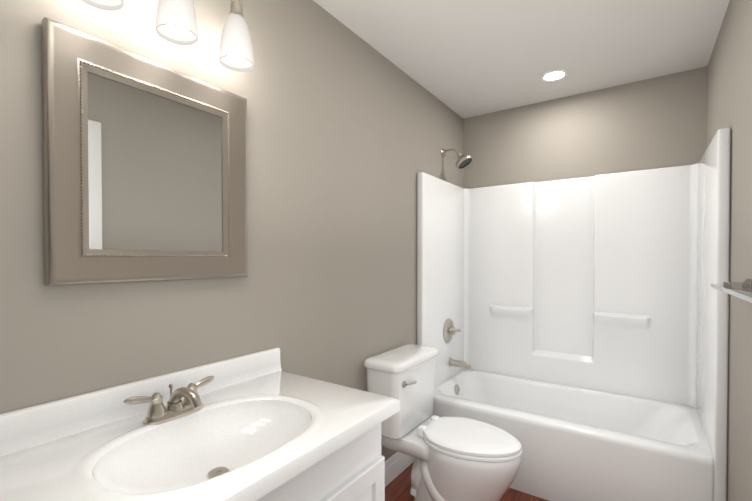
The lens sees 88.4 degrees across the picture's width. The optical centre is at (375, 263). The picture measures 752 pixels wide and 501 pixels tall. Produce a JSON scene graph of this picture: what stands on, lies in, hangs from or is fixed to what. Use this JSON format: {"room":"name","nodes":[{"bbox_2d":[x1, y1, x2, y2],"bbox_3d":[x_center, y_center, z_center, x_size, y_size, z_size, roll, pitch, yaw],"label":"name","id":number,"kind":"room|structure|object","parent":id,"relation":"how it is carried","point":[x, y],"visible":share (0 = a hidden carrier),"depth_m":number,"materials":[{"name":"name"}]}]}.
{"room":"bathroom","nodes":[
{"label":"bathroom","id":0,"kind":"room"},
{"bbox_2d":[0,0,462,460],"bbox_3d":[-0.405,0.053,1.675,0.120,2.470,4.050,0,1,35],"label":"wall","id":1,"kind":"structure","parent":0,"point":[351,134],"depth_m":1.54,"materials":[{"name":"paint"}]},
{"bbox_2d":[42,17,247,284],"bbox_3d":[-0.643,-0.276,1.182,0.030,0.650,0.580,0,1,35],"label":"mirror","id":2,"kind":"object","parent":1,"relation":"attached to","point":[144,169],"visible":1,"depth_m":1.11,"materials":[{"name":"grey metal"}]},
{"bbox_2d":[81,0,253,71],"bbox_3d":[-0.597,-0.791,1.135,0.158,0.252,0.511,0,1,35],"label":"sconce","id":3,"kind":"object","parent":1,"relation":"attached to","point":[176,22],"visible":1,"depth_m":1.17,"materials":[{"name":"white glass"}]},
{"bbox_2d":[385,452,415,486],"bbox_3d":[-0.061,1.216,2.066,0.014,0.136,1.170,0,1,35],"label":"baseboard","id":4,"kind":"structure","parent":1,"relation":"attached to","point":[397,464],"depth_m":2.32,"materials":[{"name":"white wood"}]},
{"bbox_2d":[441,149,471,168],"bbox_3d":[0.588,-0.773,2.808,0.222,0.165,0.128,0,1,35],"label":"shower head","id":5,"kind":"object","parent":1,"relation":"attached to","point":[463,161],"visible":1,"depth_m":2.78},
{"bbox_2d":[385,462,548,500],"bbox_3d":[0.279,1.344,1.221,1.780,0.100,4.050,0,1,35],"label":"floor","id":6,"kind":"structure","parent":0,"point":[398,488],"depth_m":2.17,"materials":[{"name":"brown wood"}]},
{"bbox_2d":[0,347,399,500],"bbox_3d":[-0.435,0.820,1.016,0.582,0.952,0.965,0,1,35],"label":"bathroom vanity","id":7,"kind":"object","parent":6,"relation":"on","point":[259,426],"visible":1,"depth_m":1.03,"materials":[{"name":"white wood"}]},
{"bbox_2d":[364,344,521,500],"bbox_3d":[0.348,0.889,1.990,0.754,0.792,0.568,0,1,35],"label":"toilet","id":8,"kind":"object","parent":6,"relation":"on","point":[462,459],"visible":0.92,"depth_m":1.94,"materials":[{"name":"white ceramic"}]},
{"bbox_2d":[417,128,730,500],"bbox_3d":[1.128,0.339,2.443,1.534,1.880,0.807,0,1,35],"label":"shower","id":9,"kind":"object","parent":6,"relation":"on","point":[574,332],"visible":0.98,"depth_m":2.52,"materials":[{"name":"white plastic"}]},
{"bbox_2d":[313,0,729,118],"bbox_3d":[0.279,-1.226,1.189,1.780,0.100,4.050,0,1,35],"label":"ceiling","id":10,"kind":"structure","parent":0,"point":[463,59],"depth_m":2.06,"materials":[{"name":"grey paint"}]},
{"bbox_2d":[540,69,568,81],"bbox_3d":[1.123,-1.186,2.436,0.164,0.009,0.164,0,1,35],"label":"recessed light","id":11,"kind":"object","parent":10,"relation":"in","point":[553,75],"visible":1,"depth_m":2.43,"materials":[{"name":"white"}]},
{"bbox_2d":[463,66,706,188],"bbox_3d":[1.392,0.039,2.824,1.540,2.470,0.120,0,1,35],"label":"wall","id":12,"kind":"structure","parent":0,"point":[656,122],"depth_m":2.66,"materials":[{"name":"paint"}]},
{"bbox_2d":[707,0,751,500],"bbox_3d":[0.963,0.065,0.735,0.120,2.470,4.050,0,1,35],"label":"wall","id":13,"kind":"structure","parent":0,"point":[729,85],"depth_m":1.54,"materials":[{"name":"paint"}]},
{"bbox_2d":[711,278,751,302],"bbox_3d":[1.106,0.085,1.140,0.097,0.060,0.730,0,1,35],"label":"towel rail","id":14,"kind":"object","parent":13,"relation":"attached to","point":[741,289],"visible":1,"depth_m":1.31,"materials":[{"name":"silver metal"}]}
]}

